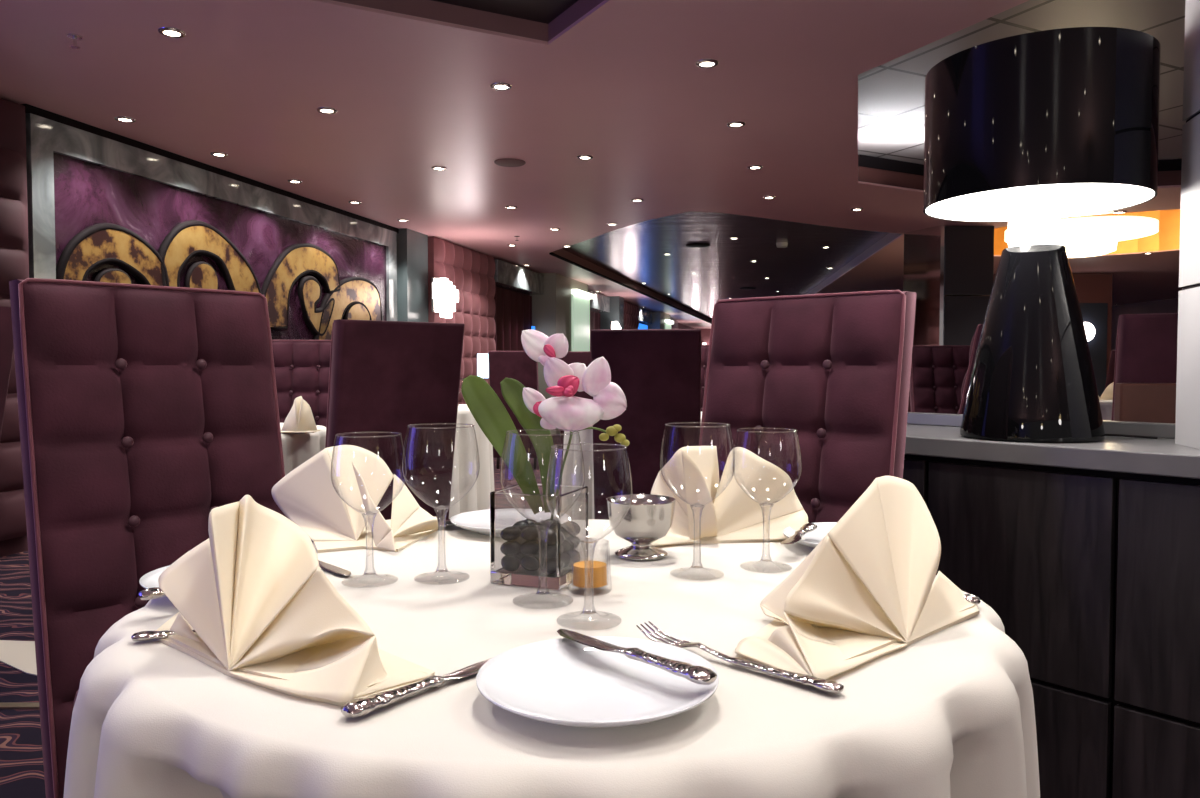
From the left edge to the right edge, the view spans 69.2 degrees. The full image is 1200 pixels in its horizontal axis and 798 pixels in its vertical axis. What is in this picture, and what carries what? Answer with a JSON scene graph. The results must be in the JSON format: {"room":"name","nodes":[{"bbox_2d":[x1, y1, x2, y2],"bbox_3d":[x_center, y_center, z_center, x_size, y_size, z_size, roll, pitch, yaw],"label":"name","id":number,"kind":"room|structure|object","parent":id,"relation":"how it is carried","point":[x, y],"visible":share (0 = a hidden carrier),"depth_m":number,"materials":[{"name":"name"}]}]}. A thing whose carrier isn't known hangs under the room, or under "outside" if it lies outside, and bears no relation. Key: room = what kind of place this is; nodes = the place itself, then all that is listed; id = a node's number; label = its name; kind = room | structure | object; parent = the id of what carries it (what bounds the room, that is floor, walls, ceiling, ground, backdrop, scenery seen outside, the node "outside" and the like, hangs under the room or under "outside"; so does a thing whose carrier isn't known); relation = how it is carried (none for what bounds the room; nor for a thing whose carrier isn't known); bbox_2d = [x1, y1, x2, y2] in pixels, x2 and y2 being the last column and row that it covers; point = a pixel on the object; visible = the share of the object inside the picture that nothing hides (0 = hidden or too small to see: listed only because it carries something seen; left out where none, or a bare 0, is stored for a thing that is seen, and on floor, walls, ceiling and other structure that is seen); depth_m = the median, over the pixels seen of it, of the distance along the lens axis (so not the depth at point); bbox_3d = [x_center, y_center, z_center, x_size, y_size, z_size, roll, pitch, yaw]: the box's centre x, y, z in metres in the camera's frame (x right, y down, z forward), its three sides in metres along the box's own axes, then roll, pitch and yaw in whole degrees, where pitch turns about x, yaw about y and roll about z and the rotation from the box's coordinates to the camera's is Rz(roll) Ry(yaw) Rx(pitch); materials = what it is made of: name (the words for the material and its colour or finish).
{"room":"ship interior","nodes":[
{"label":"ship interior","id":0,"kind":"room"},
{"bbox_2d":[0,434,562,797],"bbox_3d":[2.500,0.589,13.530,19.000,0.100,37.000,0,2,0],"label":"floor","id":1,"kind":"structure","parent":0,"point":[21,752],"depth_m":2.79,"materials":[{"name":"carpet"}]},
{"bbox_2d":[0,306,13,438],"bbox_3d":[-1.910,0.349,2.169,0.481,1.192,0.649,1,2,17],"label":"dining chair","id":2,"kind":"object","parent":1,"relation":"on","point":[6,333],"visible":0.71,"depth_m":2.34,"materials":[{"name":"fabric"}]},
{"bbox_2d":[0,640,36,675],"bbox_3d":[-1.991,0.906,3.158,0.848,0.003,0.326,1,3,35],"label":"trim","id":3,"kind":"structure","parent":1,"relation":"on","point":[21,655],"depth_m":3.08,"materials":[{"name":"beige"}]},
{"bbox_2d":[0,702,39,709],"bbox_3d":[-2.000,0.923,2.617,2.600,0.008,0.035,0,2,0],"label":"floor strip","id":4,"kind":"object","parent":1,"relation":"on","point":[3,705],"visible":0.02,"depth_m":2.60,"materials":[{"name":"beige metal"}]},
{"bbox_2d":[9,278,288,797],"bbox_3d":[-0.740,0.368,1.643,0.649,1.192,0.481,2,3,44],"label":"dining chair","id":5,"kind":"object","parent":1,"relation":"on","point":[144,411],"visible":0.68,"depth_m":1.69,"materials":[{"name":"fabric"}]},
{"bbox_2d":[272,340,330,426],"bbox_3d":[-1.747,0.247,5.037,0.481,1.192,0.649,0,2,-7],"label":"dining chair","id":6,"kind":"object","parent":1,"relation":"on","point":[302,367],"visible":0.26,"depth_m":5.21,"materials":[{"name":"fabric"}]},
{"bbox_2d":[311,319,464,541],"bbox_3d":[-0.886,0.306,3.385,0.481,1.192,0.649,-2,3,-37],"label":"dining chair","id":7,"kind":"object","parent":1,"relation":"on","point":[386,378],"visible":0.57,"depth_m":3.16,"materials":[{"name":"fabric"}]},
{"bbox_2d":[488,351,538,468],"bbox_3d":[-0.832,0.110,8.885,0.481,1.192,0.649,0,2,6],"label":"dining chair","id":8,"kind":"object","parent":1,"relation":"on","point":[517,365],"visible":0.44,"depth_m":8.59,"materials":[{"name":"fabric"}]},
{"bbox_2d":[530,273,593,433],"bbox_3d":[-0.595,-0.724,14.293,0.520,2.470,1.943,1,2,14],"label":"wall column","id":9,"kind":"structure","parent":1,"relation":"on","point":[564,306],"depth_m":13.63,"materials":[{"name":"grey paint"}]},
{"bbox_2d":[571,289,593,298],"bbox_3d":[-0.287,-1.762,14.630,0.100,0.080,1.068,1,2,14],"label":"lamp","id":10,"kind":"object","parent":9,"relation":"on","point":[576,293],"depth_m":14.43,"materials":[{"name":"white"}]},
{"bbox_2d":[558,351,591,453],"bbox_3d":[-0.140,0.099,9.175,0.481,1.192,0.649,1,2,17],"label":"dining chair","id":11,"kind":"object","parent":1,"relation":"on","point":[584,357],"visible":0.12,"depth_m":8.88,"materials":[{"name":"fabric"}]},
{"bbox_2d":[600,296,623,329],"bbox_3d":[0.235,-0.852,17.877,0.420,2.470,0.434,1,2,14],"label":"wall column","id":12,"kind":"structure","parent":1,"relation":"on","point":[616,313],"depth_m":17.64,"materials":[{"name":"grey metal"}]},
{"bbox_2d":[591,329,700,519],"bbox_3d":[0.228,0.281,4.088,0.481,1.192,0.649,0,2,6],"label":"dining chair","id":13,"kind":"object","parent":1,"relation":"on","point":[658,371],"visible":0.61,"depth_m":3.81,"materials":[{"name":"fabric"}]},
{"bbox_2d":[645,311,673,328],"bbox_3d":[1.577,-1.039,23.115,0.520,2.470,1.596,1,2,14],"label":"wall column","id":14,"kind":"structure","parent":1,"relation":"on","point":[660,320],"depth_m":22.34,"materials":[{"name":"grey"}]},
{"bbox_2d":[701,345,708,411],"bbox_3d":[0.596,0.207,6.164,0.481,1.192,0.649,1,2,27],"label":"dining chair","id":15,"kind":"object","parent":1,"relation":"on","point":[704,348],"visible":0.02,"depth_m":6.30,"materials":[{"name":"fabric"}]},
{"bbox_2d":[699,290,916,522],"bbox_3d":[0.318,0.360,1.847,0.481,1.192,0.649,2,3,38],"label":"dining chair","id":16,"kind":"object","parent":1,"relation":"on","point":[833,369],"visible":0.41,"depth_m":1.94,"materials":[{"name":"fabric"}]},
{"bbox_2d":[910,345,969,413],"bbox_3d":[2.580,0.201,6.334,0.481,1.192,0.649,0,2,0],"label":"dining chair","id":17,"kind":"object","parent":1,"relation":"on","point":[938,372],"visible":0.4,"depth_m":6.51,"materials":[{"name":"fabric"}]},
{"bbox_2d":[903,225,993,411],"bbox_3d":[3.638,-0.541,9.139,0.745,2.470,0.515,0,2,0],"label":"wall","id":18,"kind":"structure","parent":1,"relation":"on","point":[950,269],"depth_m":8.88,"materials":[{"name":"grey"}]},
{"bbox_2d":[903,225,944,411],"bbox_3d":[3.385,-0.541,9.135,0.036,2.470,0.556,-1,2,-22],"label":"mirror","id":19,"kind":"object","parent":18,"relation":"attached to","point":[924,249],"depth_m":9.04,"materials":[{"name":"brown mirror"}]},
{"bbox_2d":[957,324,982,413],"bbox_3d":[1.407,0.295,3.689,0.649,1.192,0.481,2,3,40],"label":"dining chair","id":20,"kind":"object","parent":1,"relation":"on","point":[975,340],"visible":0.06,"depth_m":3.35,"materials":[{"name":"fabric"}]},
{"bbox_2d":[903,454,1199,797],"bbox_3d":[1.275,0.549,1.928,0.430,0.795,1.694,-2,3,-39],"label":"sideboard","id":21,"kind":"object","parent":1,"relation":"on","point":[1094,575],"visible":0.39,"depth_m":1.86,"materials":[{"name":"black wood"}]},
{"bbox_2d":[905,412,1199,478],"bbox_3d":[1.273,0.107,1.907,0.460,0.080,1.710,-2,3,-39],"label":"countertop","id":22,"kind":"structure","parent":21,"relation":"on","point":[927,434],"depth_m":1.96,"materials":[{"name":"stone"}]},
{"bbox_2d":[923,27,1160,442],"bbox_3d":[1.045,-0.349,2.098,0.500,0.888,0.500,-1,2,-28],"label":"table lamp","id":23,"kind":"object","parent":22,"relation":"on","point":[1029,132],"visible":1,"depth_m":1.97,"materials":[{"name":"black"}]},
{"bbox_2d":[1175,0,1199,448],"bbox_3d":[1.407,-0.704,1.784,0.300,1.620,0.200,1,2,14],"label":"pillar","id":24,"kind":"structure","parent":22,"relation":"on","point":[1187,425],"depth_m":1.88,"materials":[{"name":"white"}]},
{"bbox_2d":[1105,350,1115,388],"bbox_3d":[5.046,0.120,8.581,0.481,1.192,0.649,0,2,-11],"label":"dining chair","id":25,"kind":"object","parent":1,"relation":"on","point":[1110,374],"visible":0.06,"depth_m":8.27,"materials":[{"name":"fabric"}]},
{"bbox_2d":[1111,313,1177,420],"bbox_3d":[1.952,0.322,2.935,0.481,1.192,0.649,1,2,19],"label":"dining chair","id":26,"kind":"object","parent":1,"relation":"on","point":[1146,344],"visible":0.17,"depth_m":2.69,"materials":[{"name":"fabric"}]},
{"bbox_2d":[1114,383,1175,422],"bbox_3d":[1.955,0.443,2.517,0.900,0.976,0.040,0,2,4],"label":"wooden screen","id":27,"kind":"object","parent":1,"relation":"on","point":[1134,402],"visible":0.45,"depth_m":2.51,"materials":[{"name":"red wood"}]},
{"bbox_3d":[-0.043,0.610,1.087,0.890,0.744,0.890,0,2,0],"label":"dining table","id":28,"kind":"object","parent":1,"relation":"on","visible":0},
{"bbox_2d":[63,519,1039,797],"bbox_3d":[-0.045,0.442,1.085,1.093,0.420,1.074,0,2,0],"label":"tablecloth","id":29,"kind":"object","parent":28,"relation":"on","point":[949,712],"visible":0.66,"depth_m":0.71,"materials":[{"name":"white fabric"}]},
{"bbox_2d":[139,565,169,588],"bbox_3d":[-0.452,0.222,1.064,0.196,0.020,0.196,0,2,0],"label":"plate","id":30,"kind":"object","parent":29,"relation":"on","point":[149,580],"visible":0.05,"depth_m":1.05,"materials":[{"name":"white ceramic"}]},
{"bbox_2d":[138,587,165,599],"bbox_3d":[-0.437,0.207,0.978,0.150,0.011,0.022,-2,3,-44],"label":"table knife","id":31,"kind":"object","parent":30,"relation":"on","point":[155,592],"visible":0.24,"depth_m":0.93,"materials":[{"name":"silver metal"}]},
{"bbox_2d":[131,630,195,640],"bbox_3d":[-0.382,0.229,0.875,0.160,0.016,0.024,-1,2,-15],"label":"fork","id":32,"kind":"object","parent":29,"relation":"on","point":[143,635],"visible":0.25,"depth_m":0.85,"materials":[{"name":"silver metal"}]},
{"bbox_2d":[155,495,434,705],"bbox_3d":[-0.316,0.170,0.850,0.404,0.139,0.151,2,3,42],"label":"folded napkin","id":33,"kind":"object","parent":29,"relation":"on","point":[257,598],"visible":0.99,"depth_m":0.80,"materials":[{"name":"beige fabric"}]},
{"bbox_2d":[318,560,350,575],"bbox_3d":[-0.396,0.220,1.196,0.022,0.011,0.215,-2,3,-44],"label":"table knife","id":34,"kind":"object","parent":29,"relation":"on","point":[326,566],"visible":0.32,"depth_m":1.15,"materials":[{"name":"silver metal"}]},
{"bbox_2d":[271,445,439,552],"bbox_3d":[-0.385,0.150,1.376,0.276,0.141,0.291,-1,2,-16],"label":"folded napkin","id":35,"kind":"object","parent":29,"relation":"on","point":[307,495],"visible":1,"depth_m":1.39,"materials":[{"name":"beige fabric"}]},
{"bbox_2d":[331,432,405,582],"bbox_3d":[-0.290,0.137,1.095,0.092,0.187,0.092,1,2,25],"label":"wine glass","id":36,"kind":"object","parent":29,"relation":"on","point":[397,432],"visible":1,"depth_m":1.09,"materials":[{"name":"clear glass"}]},
{"bbox_2d":[331,436,405,514],"bbox_3d":[-0.290,0.095,1.093,0.092,0.101,0.092,0,2,0],"label":"bowl","id":37,"kind":"object","parent":36,"relation":"on","point":[335,436],"depth_m":1.09,"materials":[{"name":"clear glass"}]},
{"bbox_2d":[341,658,490,717],"bbox_3d":[-0.135,0.236,0.738,0.022,0.011,0.190,2,3,39],"label":"table knife","id":38,"kind":"object","parent":29,"relation":"on","point":[358,707],"visible":0.84,"depth_m":0.70,"materials":[{"name":"silver metal"}]},
{"bbox_2d":[402,423,479,572],"bbox_3d":[-0.202,0.132,1.111,0.097,0.197,0.097,-1,2,-20],"label":"wine glass","id":39,"kind":"object","parent":29,"relation":"on","point":[427,423],"visible":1,"depth_m":1.11,"materials":[{"name":"clear glass"}]},
{"bbox_2d":[402,427,479,508],"bbox_3d":[-0.202,0.087,1.109,0.097,0.106,0.097,0,2,0],"label":"bowl","id":40,"kind":"object","parent":39,"relation":"on","point":[407,427],"depth_m":1.10,"materials":[{"name":"clear glass"}]},
{"bbox_2d":[450,509,489,535],"bbox_3d":[-0.150,0.208,1.448,0.196,0.020,0.196,0,2,0],"label":"plate","id":41,"kind":"object","parent":29,"relation":"on","point":[478,521],"visible":0.31,"depth_m":1.47,"materials":[{"name":"white ceramic"}]},
{"bbox_2d":[490,484,587,589],"bbox_3d":[-0.076,0.172,1.113,0.095,0.115,0.095,1,2,21],"label":"vase","id":42,"kind":"object","parent":29,"relation":"on","point":[522,553],"visible":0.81,"depth_m":1.07,"materials":[{"name":"clear glass"}]},
{"bbox_2d":[461,329,629,495],"bbox_3d":[-0.067,0.035,1.097,0.209,0.247,0.062,0,2,0],"label":"orchid","id":43,"kind":"object","parent":42,"relation":"in","point":[537,414],"visible":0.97,"depth_m":1.09,"materials":[{"name":"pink plant"}]},
{"bbox_2d":[500,429,584,594],"bbox_3d":[-0.066,0.136,1.001,0.097,0.197,0.097,0,2,-8],"label":"wine glass","id":44,"kind":"object","parent":29,"relation":"on","point":[566,429],"visible":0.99,"depth_m":0.99,"materials":[{"name":"clear glass"}]},
{"bbox_2d":[500,432,584,524],"bbox_3d":[-0.066,0.091,0.999,0.097,0.106,0.097,0,2,0],"label":"bowl","id":45,"kind":"object","parent":44,"relation":"on","point":[506,432],"depth_m":0.99,"materials":[{"name":"clear glass"}]},
{"bbox_2d":[545,443,631,613],"bbox_3d":[-0.012,0.143,0.922,0.092,0.187,0.092,-1,2,-25],"label":"wine glass","id":46,"kind":"object","parent":29,"relation":"on","point":[573,443],"visible":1,"depth_m":0.92,"materials":[{"name":"clear glass"}]},
{"bbox_2d":[545,447,631,542],"bbox_3d":[-0.012,0.101,0.920,0.092,0.101,0.092,0,2,0],"label":"bowl","id":47,"kind":"object","parent":46,"relation":"on","point":[551,447],"depth_m":0.91,"materials":[{"name":"clear glass"}]},
{"bbox_2d":[568,549,611,587],"bbox_3d":[-0.012,0.202,1.053,0.053,0.060,0.053,0,2,0],"label":"votive holder","id":48,"kind":"object","parent":29,"relation":"on","point":[586,574],"visible":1,"depth_m":1.04,"materials":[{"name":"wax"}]},
{"bbox_2d":[476,636,718,727],"bbox_3d":[-0.002,0.234,0.711,0.196,0.020,0.196,0,2,0],"label":"plate","id":49,"kind":"object","parent":29,"relation":"on","point":[560,681],"visible":0.94,"depth_m":0.72,"materials":[{"name":"white ceramic"}]},
{"bbox_2d":[557,629,716,684],"bbox_3d":[0.024,0.216,0.747,0.022,0.011,0.188,-2,3,-42],"label":"table knife","id":50,"kind":"object","parent":49,"relation":"on","point":[696,674],"visible":1,"depth_m":0.72,"materials":[{"name":"silver metal"}]},
{"bbox_2d":[606,494,675,560],"bbox_3d":[0.059,0.184,1.249,0.100,0.082,0.100,0,2,0],"label":"footed bowl","id":51,"kind":"object","parent":29,"relation":"on","point":[649,517],"visible":0.99,"depth_m":1.22,"materials":[{"name":"silver metal"}]},
{"bbox_2d":[660,422,734,580],"bbox_3d":[0.127,0.131,1.132,0.097,0.197,0.097,0,2,-8],"label":"wine glass","id":52,"kind":"object","parent":29,"relation":"on","point":[676,422],"visible":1,"depth_m":1.13,"materials":[{"name":"clear glass"}]},
{"bbox_2d":[660,425,734,506],"bbox_3d":[0.127,0.086,1.130,0.097,0.106,0.097,0,2,0],"label":"bowl","id":53,"kind":"object","parent":52,"relation":"on","point":[665,425],"depth_m":1.13,"materials":[{"name":"clear glass"}]},
{"bbox_2d":[650,446,808,545],"bbox_3d":[0.217,0.145,1.451,0.285,0.146,0.314,0,2,0],"label":"folded napkin","id":54,"kind":"object","parent":29,"relation":"on","point":[692,473],"visible":0.93,"depth_m":1.37,"materials":[{"name":"beige fabric"}]},
{"bbox_2d":[636,621,843,693],"bbox_3d":[0.120,0.232,0.788,0.215,0.016,0.024,2,3,43],"label":"fork","id":55,"kind":"object","parent":29,"relation":"on","point":[826,685],"visible":0.91,"depth_m":0.77,"materials":[{"name":"silver metal"}]},
{"bbox_2d":[732,429,801,562],"bbox_3d":[0.224,0.135,1.172,0.092,0.187,0.092,1,2,31],"label":"wine glass","id":56,"kind":"object","parent":29,"relation":"on","point":[737,429],"visible":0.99,"depth_m":1.17,"materials":[{"name":"clear glass"}]},
{"bbox_2d":[732,433,801,504],"bbox_3d":[0.224,0.092,1.170,0.092,0.101,0.092,0,2,0],"label":"bowl","id":57,"kind":"object","parent":56,"relation":"on","point":[736,433],"depth_m":1.16,"materials":[{"name":"clear glass"}]},
{"bbox_2d":[783,522,836,548],"bbox_3d":[0.375,0.213,1.308,0.196,0.020,0.196,0,2,0],"label":"plate","id":58,"kind":"object","parent":29,"relation":"on","point":[812,539],"visible":0.19,"depth_m":1.35,"materials":[{"name":"white ceramic"}]},
{"bbox_2d":[781,523,817,543],"bbox_3d":[0.291,0.197,1.274,0.022,0.011,0.140,1,2,29],"label":"table knife","id":59,"kind":"object","parent":58,"relation":"on","point":[808,527],"visible":1,"depth_m":1.27,"materials":[{"name":"silver metal"}]},
{"bbox_2d":[735,476,979,678],"bbox_3d":[0.273,0.163,0.921,0.395,0.148,0.162,-2,3,-43],"label":"folded napkin","id":60,"kind":"object","parent":29,"relation":"on","point":[866,592],"visible":1,"depth_m":0.87,"materials":[{"name":"beige fabric"}]},
{"bbox_3d":[-1.720,0.510,3.871,0.940,0.744,0.940,0,2,0],"label":"dining table","id":61,"kind":"object","parent":1,"relation":"on","visible":0},
{"bbox_2d":[280,423,325,542],"bbox_3d":[-1.722,0.492,3.871,1.069,0.720,1.057,1,2,27],"label":"tablecloth","id":62,"kind":"object","parent":61,"relation":"on","point":[298,448],"visible":0.05,"depth_m":3.69,"materials":[{"name":"white fabric"}]},
{"bbox_2d":[281,396,319,432],"bbox_3d":[-1.270,0.065,3.665,0.151,0.150,0.121,0,2,-6],"label":"folded napkin","id":63,"kind":"object","parent":62,"relation":"on","point":[300,419],"visible":0.94,"depth_m":3.67,"materials":[{"name":"beige fabric"}]},
{"bbox_3d":[-1.280,0.430,6.119,0.940,0.744,0.940,0,2,0],"label":"dining table","id":64,"kind":"object","parent":1,"relation":"on","visible":0},
{"bbox_2d":[449,404,493,518],"bbox_3d":[-1.282,0.412,6.120,1.069,0.720,1.057,1,2,27],"label":"tablecloth","id":65,"kind":"object","parent":64,"relation":"on","point":[466,460],"visible":0.25,"depth_m":5.83,"materials":[{"name":"white fabric"}]},
{"bbox_3d":[0.300,0.468,5.070,0.940,0.744,0.940,0,2,0],"label":"dining table","id":66,"kind":"object","parent":1,"relation":"on","visible":0},
{"bbox_2d":[562,412,701,518],"bbox_3d":[0.297,0.450,5.071,1.069,0.720,1.057,1,2,27],"label":"tablecloth","id":67,"kind":"object","parent":66,"relation":"on","point":[573,472],"visible":0.09,"depth_m":4.77,"materials":[{"name":"white fabric"}]},
{"bbox_3d":[4.300,0.381,7.518,0.940,0.744,0.940,0,2,0],"label":"dining table","id":68,"kind":"object","parent":1,"relation":"on","visible":0},
{"bbox_2d":[1099,400,1112,420],"bbox_3d":[4.298,0.362,7.519,1.069,0.720,1.057,1,2,27],"label":"tablecloth","id":69,"kind":"object","parent":68,"relation":"on","point":[1105,405],"visible":0.02,"depth_m":7.06,"materials":[{"name":"white fabric"}]},
{"bbox_2d":[1100,382,1113,399],"bbox_3d":[4.400,-0.072,7.422,0.241,0.155,0.121,1,2,23],"label":"folded napkin","id":70,"kind":"object","parent":69,"relation":"on","point":[1107,394],"visible":0.3,"depth_m":7.46,"materials":[{"name":"beige fabric"}]},
{"bbox_2d":[0,287,694,556],"bbox_3d":[-1.183,-0.837,13.509,0.250,2.750,38.103,1,2,14],"label":"wall","id":71,"kind":"structure","parent":0,"point":[19,544],"depth_m":4.79,"materials":[{"name":"red fabric"}]},
{"bbox_2d":[0,98,28,540],"bbox_3d":[-3.276,-0.407,4.260,0.110,2.350,1.102,1,2,14],"label":"wall panel","id":72,"kind":"object","parent":71,"relation":"attached to","point":[14,248],"visible":0.59,"depth_m":4.64,"materials":[{"name":"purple fabric"}]},
{"bbox_2d":[21,104,398,232],"bbox_3d":[-2.590,-1.682,7.160,0.055,0.051,4.902,1,2,14],"label":"trim","id":73,"kind":"structure","parent":71,"relation":"attached to","point":[31,109],"depth_m":5.96,"materials":[{"name":"black"}]},
{"bbox_2d":[25,113,396,339],"bbox_3d":[-2.636,-0.712,6.920,0.076,1.870,4.325,1,2,14],"label":"painting","id":74,"kind":"object","parent":71,"relation":"attached to","point":[101,209],"visible":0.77,"depth_m":6.04,"materials":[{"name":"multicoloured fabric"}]},
{"bbox_2d":[397,228,427,321],"bbox_3d":[-2.012,-0.548,9.334,0.140,2.470,0.502,1,2,14],"label":"trim","id":75,"kind":"structure","parent":71,"relation":"attached to","point":[412,246],"depth_m":9.16,"materials":[{"name":"silver metal"}]},
{"bbox_2d":[428,236,495,403],"bbox_3d":[-1.673,-0.634,10.480,0.250,2.360,1.840,1,2,14],"label":"wall panel","id":76,"kind":"object","parent":71,"relation":"attached to","point":[471,272],"visible":0.41,"depth_m":10.41,"materials":[{"name":"fabric"}]},
{"bbox_2d":[432,277,458,317],"bbox_3d":[-1.704,-1.100,9.495,0.120,0.425,0.560,1,2,14],"label":"wall light","id":77,"kind":"object","parent":76,"relation":"attached to","point":[445,295],"visible":1,"depth_m":9.39,"materials":[{"name":"white glass"}]},
{"bbox_2d":[477,354,488,377],"bbox_3d":[-1.221,-0.344,9.080,0.120,0.260,0.030,0,2,0],"label":"lantern","id":78,"kind":"object","parent":71,"relation":"attached to","point":[482,359],"visible":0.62,"depth_m":9.07,"materials":[{"name":"white"}]},
{"bbox_2d":[494,259,543,350],"bbox_3d":[-1.212,-0.691,12.372,0.240,2.340,1.985,1,2,14],"label":"window","id":79,"kind":"structure","parent":71,"relation":"in","point":[513,311],"depth_m":12.29,"materials":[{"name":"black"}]},
{"bbox_2d":[494,286,531,350],"bbox_3d":[-1.280,-0.532,12.394,0.060,2.020,1.985,1,2,14],"label":"curtain","id":80,"kind":"object","parent":79,"relation":"hanging from","point":[513,311],"depth_m":12.46,"materials":[{"name":"red fabric"}]},
{"bbox_2d":[588,290,609,350],"bbox_3d":[-0.204,-0.837,16.466,0.240,2.340,2.344,1,2,14],"label":"window","id":81,"kind":"structure","parent":71,"relation":"in","point":[600,303],"depth_m":16.95,"materials":[{"name":"grey glass"}]},
{"bbox_2d":[590,311,599,350],"bbox_3d":[-0.272,-0.678,16.489,0.060,2.020,2.344,1,2,14],"label":"curtain","id":82,"kind":"object","parent":81,"relation":"hanging from","point":[594,317],"depth_m":17.01,"materials":[{"name":"red fabric"}]},
{"bbox_2d":[624,301,638,328],"bbox_3d":[0.515,-0.944,19.201,0.330,2.360,2.097,1,2,14],"label":"wall panel","id":83,"kind":"object","parent":71,"relation":"attached to","point":[631,311],"visible":0.19,"depth_m":19.23,"materials":[{"name":"wood"}]},
{"bbox_2d":[638,308,651,328],"bbox_3d":[0.983,-1.009,21.290,0.240,2.340,1.963,1,2,14],"label":"window","id":84,"kind":"structure","parent":71,"relation":"in","point":[645,317],"depth_m":21.40,"materials":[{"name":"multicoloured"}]},
{"bbox_2d":[549,233,900,323],"bbox_3d":[2.460,-2.215,19.604,4.099,0.129,23.327,0,2,7],"label":"trim","id":85,"kind":"structure","parent":71,"relation":"attached to","point":[885,240],"depth_m":13.57,"materials":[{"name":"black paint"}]},
{"bbox_2d":[432,0,578,23],"bbox_3d":[-0.604,-1.650,2.638,1.972,0.020,1.904,-1,2,-28],"label":"ceiling","id":86,"kind":"structure","parent":0,"point":[543,11],"depth_m":3.72,"materials":[{"name":"black paint"}]},
{"bbox_2d":[333,0,603,41],"bbox_3d":[-0.604,-1.593,2.640,1.972,0.094,1.904,-1,2,-28],"label":"trim","id":87,"kind":"structure","parent":86,"relation":"attached to","point":[429,9],"depth_m":3.72,"materials":[{"name":"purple paint"}]},
{"bbox_2d":[0,0,1181,327],"bbox_3d":[3.096,-1.937,13.440,17.807,0.015,37.000,0,2,0],"label":"ceiling","id":88,"kind":"structure","parent":0,"point":[622,86],"depth_m":4.81,"materials":[{"name":"paint"}]},
{"bbox_2d":[157,27,185,37],"bbox_3d":[-1.848,-1.581,3.757,0.112,0.010,0.112,0,2,0],"label":"recessed light","id":89,"kind":"object","parent":88,"relation":"in","point":[171,32],"visible":1,"depth_m":3.75,"materials":[{"name":"silver metal"}]},
{"bbox_2d":[494,158,525,166],"bbox_3d":[-0.634,-1.662,6.128,0.220,0.012,0.220,0,2,0],"label":"ceiling speaker","id":90,"kind":"object","parent":88,"relation":"attached to","point":[507,162],"visible":1,"depth_m":6.09,"materials":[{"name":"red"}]},
{"bbox_2d":[695,59,718,67],"bbox_3d":[0.509,-1.594,4.139,0.112,0.010,0.112,0,2,0],"label":"recessed light","id":91,"kind":"object","parent":88,"relation":"in","point":[704,63],"visible":1,"depth_m":4.13,"materials":[{"name":"silver metal"}]},
{"bbox_2d":[695,328,710,344],"bbox_3d":[3.500,-1.523,32.066,18.000,2.800,0.200,0,2,0],"label":"wall","id":92,"kind":"structure","parent":0,"point":[705,332],"depth_m":31.94,"materials":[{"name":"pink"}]},
{"bbox_2d":[562,212,888,318],"bbox_3d":[2.460,-2.289,19.601,4.099,0.020,23.327,0,2,7],"label":"ceiling","id":93,"kind":"structure","parent":0,"point":[634,253],"depth_m":12.12,"materials":[{"name":"grey metal"}]},
{"bbox_2d":[858,0,1185,164],"bbox_3d":[3.138,-1.836,4.349,3.729,0.020,5.885,0,2,0],"label":"ceiling","id":94,"kind":"structure","parent":0,"point":[891,94],"depth_m":4.82,"materials":[{"name":"tile"}]},
{"bbox_2d":[858,155,1180,189],"bbox_3d":[3.138,-1.717,4.353,3.729,0.219,5.885,0,2,0],"label":"trim","id":95,"kind":"structure","parent":94,"relation":"attached to","point":[865,174],"depth_m":6.99,"materials":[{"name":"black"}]},
{"bbox_2d":[859,154,1181,175],"bbox_3d":[3.512,-1.874,7.031,2.976,0.085,0.489,0,2,0],"label":"trim","id":96,"kind":"structure","parent":94,"relation":"attached to","point":[864,161],"depth_m":6.96,"materials":[{"name":"black"}]},
{"bbox_2d":[989,274,1112,377],"bbox_3d":[6.300,-0.657,13.385,3.000,2.500,0.200,0,2,0],"label":"wall","id":97,"kind":"structure","parent":0,"point":[1090,288],"depth_m":13.25,"materials":[{"name":"red wood"}]},
{"bbox_2d":[1079,303,1107,396],"bbox_3d":[7.200,-0.450,13.192,0.900,2.000,0.100,0,2,0],"label":"door","id":98,"kind":"structure","parent":97,"relation":"in","point":[1096,314],"depth_m":13.13,"materials":[{"name":"grey"}]},
{"bbox_2d":[1083,322,1094,340],"bbox_3d":[7.287,-1.007,13.085,0.300,0.300,0.175,0,2,0],"label":"wall lamp","id":99,"kind":"object","parent":98,"relation":"attached to","point":[1089,328],"visible":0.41,"depth_m":13.01,"materials":[{"name":"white glass"}]},
{"bbox_2d":[1090,210,1155,215],"bbox_3d":[5.750,-2.324,9.623,3.508,0.020,3.508,0,2,0],"label":"cove","id":100,"kind":"object","parent":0,"point":[1155,210],"visible":0.05,"depth_m":11.10,"materials":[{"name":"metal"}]},
{"bbox_2d":[1004,216,1158,257],"bbox_3d":[5.250,-1.946,9.537,1.480,0.730,1.480,0,2,0],"label":"chandelier","id":101,"kind":"object","parent":100,"relation":"hanging from","point":[1090,236],"visible":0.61,"depth_m":9.12,"materials":[{"name":"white glass"}]},
{"bbox_2d":[994,209,1180,254],"bbox_3d":[5.750,-2.055,9.633,3.508,0.519,3.508,0,2,0],"label":"trim","id":102,"kind":"structure","parent":100,"relation":"attached to","point":[1168,236],"depth_m":10.92,"materials":[{"name":"gold metal"}]},
{"bbox_2d":[1111,298,1177,350],"bbox_3d":[12.100,-0.861,13.478,0.200,2.800,37.000,0,2,0],"label":"wall","id":103,"kind":"structure","parent":0,"point":[1169,305],"depth_m":19.32,"materials":[{"name":"red"}]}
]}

